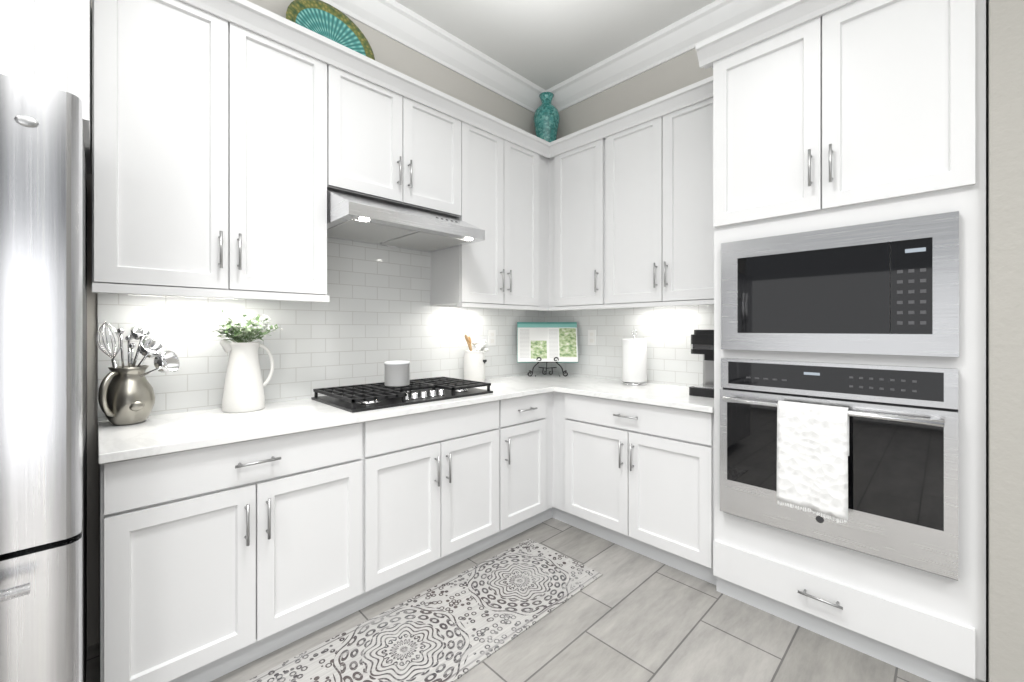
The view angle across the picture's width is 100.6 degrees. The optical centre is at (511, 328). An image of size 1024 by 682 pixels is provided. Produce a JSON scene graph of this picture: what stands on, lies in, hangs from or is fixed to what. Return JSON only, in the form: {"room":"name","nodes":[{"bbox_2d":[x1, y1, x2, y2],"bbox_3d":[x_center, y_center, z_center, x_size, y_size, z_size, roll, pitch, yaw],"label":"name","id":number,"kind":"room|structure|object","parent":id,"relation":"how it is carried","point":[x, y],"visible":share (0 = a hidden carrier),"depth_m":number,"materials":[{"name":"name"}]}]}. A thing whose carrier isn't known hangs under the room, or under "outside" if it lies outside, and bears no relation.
{"room":"kitchen","nodes":[
{"label":"kitchen","id":0,"kind":"room"},
{"bbox_2d":[86,0,535,646],"bbox_3d":[-2.074,-0.340,1.461,6.720,3.260,0.120,0,0,-44],"label":"wall","id":1,"kind":"structure","parent":0,"point":[394,54],"depth_m":2.14,"materials":[{"name":"grey paint"}]},
{"bbox_2d":[0,0,95,172],"bbox_3d":[-1.848,-0.970,1.148,1.005,0.681,0.636,0,0,-44],"label":"upper cabinet","id":2,"kind":"object","parent":1,"relation":"attached to","point":[47,43],"depth_m":1.22,"materials":[{"name":"white wood"}]},
{"bbox_2d":[97,154,754,421],"bbox_3d":[-0.134,-0.165,2.126,2.774,1.090,1.643,0,0,-44],"label":"backsplash","id":3,"kind":"structure","parent":1,"relation":"attached to","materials":[{"name":"tile"}]},
{"bbox_2d":[320,0,547,112],"bbox_3d":[-2.033,-1.895,1.333,6.600,0.150,0.120,0,0,-44],"label":"crown molding","id":4,"kind":"structure","parent":1,"relation":"attached to","point":[401,24],"depth_m":2.85,"materials":[{"name":"white wood"}]},
{"bbox_2d":[384,361,409,386],"bbox_3d":[-0.653,0.253,2.418,0.142,0.137,0.142,0,0,-44],"label":"canister","id":5,"kind":"object","parent":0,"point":[397,373],"visible":1,"depth_m":2.36,"materials":[{"name":"white ceramic"}]},
{"bbox_2d":[86,518,930,681],"bbox_3d":[-0.114,1.320,-0.412,6.900,0.060,5.900,0,0,-44],"label":"floor","id":6,"kind":"structure","parent":0,"point":[628,615],"depth_m":1.77,"materials":[{"name":"tile"}]},
{"bbox_2d":[0,74,86,681],"bbox_3d":[-1.702,0.355,1.019,0.954,1.870,0.972,0,0,-44],"label":"refrigerator","id":7,"kind":"object","parent":6,"relation":"on","point":[43,410],"visible":1,"depth_m":1.01,"materials":[{"name":"silver metal"}]},
{"bbox_2d":[88,0,331,435],"bbox_3d":[-1.297,-0.466,1.892,0.804,1.690,0.349,0,0,-44],"label":"tall cabinet","id":8,"kind":"object","parent":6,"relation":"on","point":[212,158],"depth_m":1.78,"materials":[{"name":"white wood"}]},
{"bbox_2d":[95,322,179,425],"bbox_3d":[-1.507,0.175,1.717,0.252,0.408,0.189,0,0,-44],"label":"pitcher","id":9,"kind":"object","parent":8,"relation":"in","point":[126,395],"visible":1,"depth_m":1.68,"materials":[{"name":"grey metal"}]},
{"bbox_2d":[206,309,282,412],"bbox_3d":[-1.248,0.146,1.995,0.314,0.466,0.175,0,0,-44],"label":"plant","id":10,"kind":"object","parent":8,"relation":"in","point":[244,385],"visible":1,"depth_m":1.94,"materials":[{"name":"green plant"}]},
{"bbox_2d":[286,0,374,59],"bbox_3d":[-0.967,-1.554,2.302,0.476,0.463,0.124,0,0,-44],"label":"decorative plate","id":11,"kind":"object","parent":8,"relation":"on","point":[327,20],"visible":0.48,"depth_m":2.34,"materials":[{"name":"teal ceramic"}]},
{"bbox_2d":[99,540,367,681],"bbox_3d":[-1.174,0.850,1.821,0.835,0.880,0.616,0,0,-44],"label":"base cabinet","id":12,"kind":"object","parent":6,"relation":"on","point":[206,641],"depth_m":1.57,"materials":[{"name":"white wood"}]},
{"bbox_2d":[332,56,463,395],"bbox_3d":[-0.721,-0.466,2.456,0.809,1.690,0.349,0,0,-44],"label":"tall cabinet","id":13,"kind":"object","parent":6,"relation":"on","point":[398,151],"depth_m":2.47,"materials":[{"name":"white wood"}]},
{"bbox_2d":[304,188,485,252],"bbox_3d":[-0.641,-0.598,2.375,0.800,0.183,0.570,0,0,-44],"label":"range hood","id":14,"kind":"object","parent":13,"relation":"attached to","point":[353,216],"depth_m":2.25,"materials":[{"name":"silver metal"}]},
{"bbox_2d":[246,539,601,681],"bbox_3d":[-0.394,1.286,1.738,1.910,0.006,0.525,0,0,-44],"label":"rug","id":15,"kind":"object","parent":6,"relation":"on","point":[455,628],"visible":1,"depth_m":1.84,"materials":[{"name":"grey fabric"}]},
{"bbox_2d":[368,492,503,605],"bbox_3d":[-0.581,0.850,2.403,0.827,0.880,0.616,0,0,-44],"label":"base cabinet","id":16,"kind":"object","parent":6,"relation":"on","point":[400,559],"depth_m":2.16,"materials":[{"name":"white wood"}]},
{"bbox_2d":[464,112,543,383],"bbox_3d":[-0.177,-0.466,2.989,0.714,1.690,0.349,0,0,-44],"label":"tall cabinet","id":17,"kind":"object","parent":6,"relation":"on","point":[504,173],"depth_m":2.94,"materials":[{"name":"white wood"}]},
{"bbox_2d":[464,334,488,381],"bbox_3d":[-0.257,0.209,2.979,0.188,0.340,0.156,0,0,-44],"label":"utensil crock","id":18,"kind":"object","parent":17,"relation":"in","point":[475,361],"visible":0.94,"depth_m":2.92,"materials":[{"name":"white ceramic"}]},
{"bbox_2d":[504,476,547,539],"bbox_3d":[-0.139,0.850,2.835,0.409,0.880,0.616,0,0,-44],"label":"base cabinet","id":19,"kind":"object","parent":6,"relation":"on","point":[525,505],"depth_m":2.65,"materials":[{"name":"white wood"}]},
{"bbox_2d":[552,132,603,383],"bbox_3d":[0.590,-0.466,3.120,0.349,1.690,0.432,0,0,-44],"label":"tall cabinet","id":20,"kind":"object","parent":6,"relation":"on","point":[578,166],"depth_m":3.05,"materials":[{"name":"white wood"}]},
{"bbox_2d":[533,92,559,141],"bbox_3d":[0.280,-1.599,3.444,0.214,0.575,0.214,0,0,-44],"label":"decorative vase","id":21,"kind":"object","parent":20,"relation":"on","point":[546,118],"visible":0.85,"depth_m":3.37,"materials":[{"name":"teal ceramic"}]},
{"bbox_2d":[517,322,577,376],"bbox_3d":[0.279,0.163,3.355,0.405,0.429,0.405,0,0,-44],"label":"cookbook stand","id":22,"kind":"object","parent":20,"relation":"in","point":[547,342],"visible":1,"depth_m":3.35,"materials":[{"name":"black metal"}]},
{"bbox_2d":[560,416,703,579],"bbox_3d":[0.880,0.850,2.629,0.616,0.880,0.914,0,0,-44],"label":"base cabinet","id":23,"kind":"object","parent":6,"relation":"on","point":[645,497],"depth_m":2.34,"materials":[{"name":"white wood"}]},
{"bbox_2d":[604,92,703,395],"bbox_3d":[1.022,-0.466,2.679,0.349,1.690,0.803,0,0,-44],"label":"tall cabinet","id":24,"kind":"object","parent":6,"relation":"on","point":[654,161],"depth_m":2.67,"materials":[{"name":"white wood"}]},
{"bbox_2d":[622,330,646,385],"bbox_3d":[0.837,0.193,2.905,0.162,0.372,0.162,0,0,-44],"label":"paper towel holder","id":25,"kind":"object","parent":24,"relation":"in","point":[634,361],"visible":1,"depth_m":2.83,"materials":[{"name":"white paper"}]},
{"bbox_2d":[689,330,713,397],"bbox_3d":[1.201,0.193,2.454,0.330,0.372,0.233,0,0,-44],"label":"coffee maker","id":26,"kind":"object","parent":24,"relation":"in","point":[702,341],"visible":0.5,"depth_m":2.39,"materials":[{"name":"black plastic"}]},
{"bbox_2d":[704,0,985,681],"bbox_3d":[1.499,-0.010,1.954,0.676,2.600,0.884,0,0,-44],"label":"tall cabinet","id":27,"kind":"object","parent":6,"relation":"on","point":[786,202],"depth_m":1.66,"materials":[{"name":"white wood"}]},
{"bbox_2d":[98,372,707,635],"bbox_3d":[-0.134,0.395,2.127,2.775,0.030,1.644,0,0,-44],"label":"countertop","id":28,"kind":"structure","parent":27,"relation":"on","point":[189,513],"depth_m":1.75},
{"bbox_2d":[332,380,495,411],"bbox_3d":[-0.594,0.352,2.393,0.850,0.056,0.510,0,0,-44],"label":"cooktop","id":29,"kind":"object","parent":28,"relation":"in","point":[419,393],"depth_m":2.23,"materials":[{"name":"black metal"}]},
{"bbox_2d":[719,357,958,580],"bbox_3d":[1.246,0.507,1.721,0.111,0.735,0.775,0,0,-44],"label":"wall oven","id":30,"kind":"object","parent":27,"relation":"in","point":[890,429],"depth_m":1.64,"materials":[{"name":"silver metal"}]},
{"bbox_2d":[776,400,849,523],"bbox_3d":[1.198,0.521,1.699,0.056,0.439,0.234,0,0,-44],"label":"dish towel","id":31,"kind":"object","parent":30,"relation":"hanging from","point":[813,439],"depth_m":1.68,"materials":[{"name":"white fabric"}]},
{"bbox_2d":[721,210,959,357],"bbox_3d":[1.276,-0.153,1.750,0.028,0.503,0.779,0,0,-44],"label":"microwave","id":32,"kind":"object","parent":27,"relation":"in","point":[889,287],"depth_m":1.68,"materials":[{"name":"silver metal"}]},
{"bbox_2d":[395,0,715,89],"bbox_3d":[-0.114,-2.000,-0.412,6.900,0.060,5.900,0,0,-44],"label":"ceiling","id":33,"kind":"structure","parent":0,"point":[546,44],"depth_m":2.77,"materials":[{"name":"white paint"}]},
{"bbox_2d":[556,48,712,139],"bbox_3d":[2.243,-0.340,1.769,0.120,3.260,5.720,0,0,-44],"label":"wall","id":34,"kind":"structure","parent":0,"point":[673,74],"depth_m":3.06,"materials":[{"name":"grey paint"}]},
{"bbox_2d":[548,0,787,111],"bbox_3d":[1.170,-1.895,2.693,0.120,0.150,2.420,0,0,-44],"label":"crown molding","id":35,"kind":"structure","parent":34,"relation":"attached to","point":[682,36],"depth_m":2.87,"materials":[{"name":"white wood"}]},
{"bbox_2d":[986,0,1023,681],"bbox_3d":[2.888,-0.340,0.542,0.675,3.260,3.064,0,0,-44],"label":"wall","id":36,"kind":"structure","parent":0,"point":[1004,340],"depth_m":1.38,"materials":[{"name":"grey paint"}]}
]}

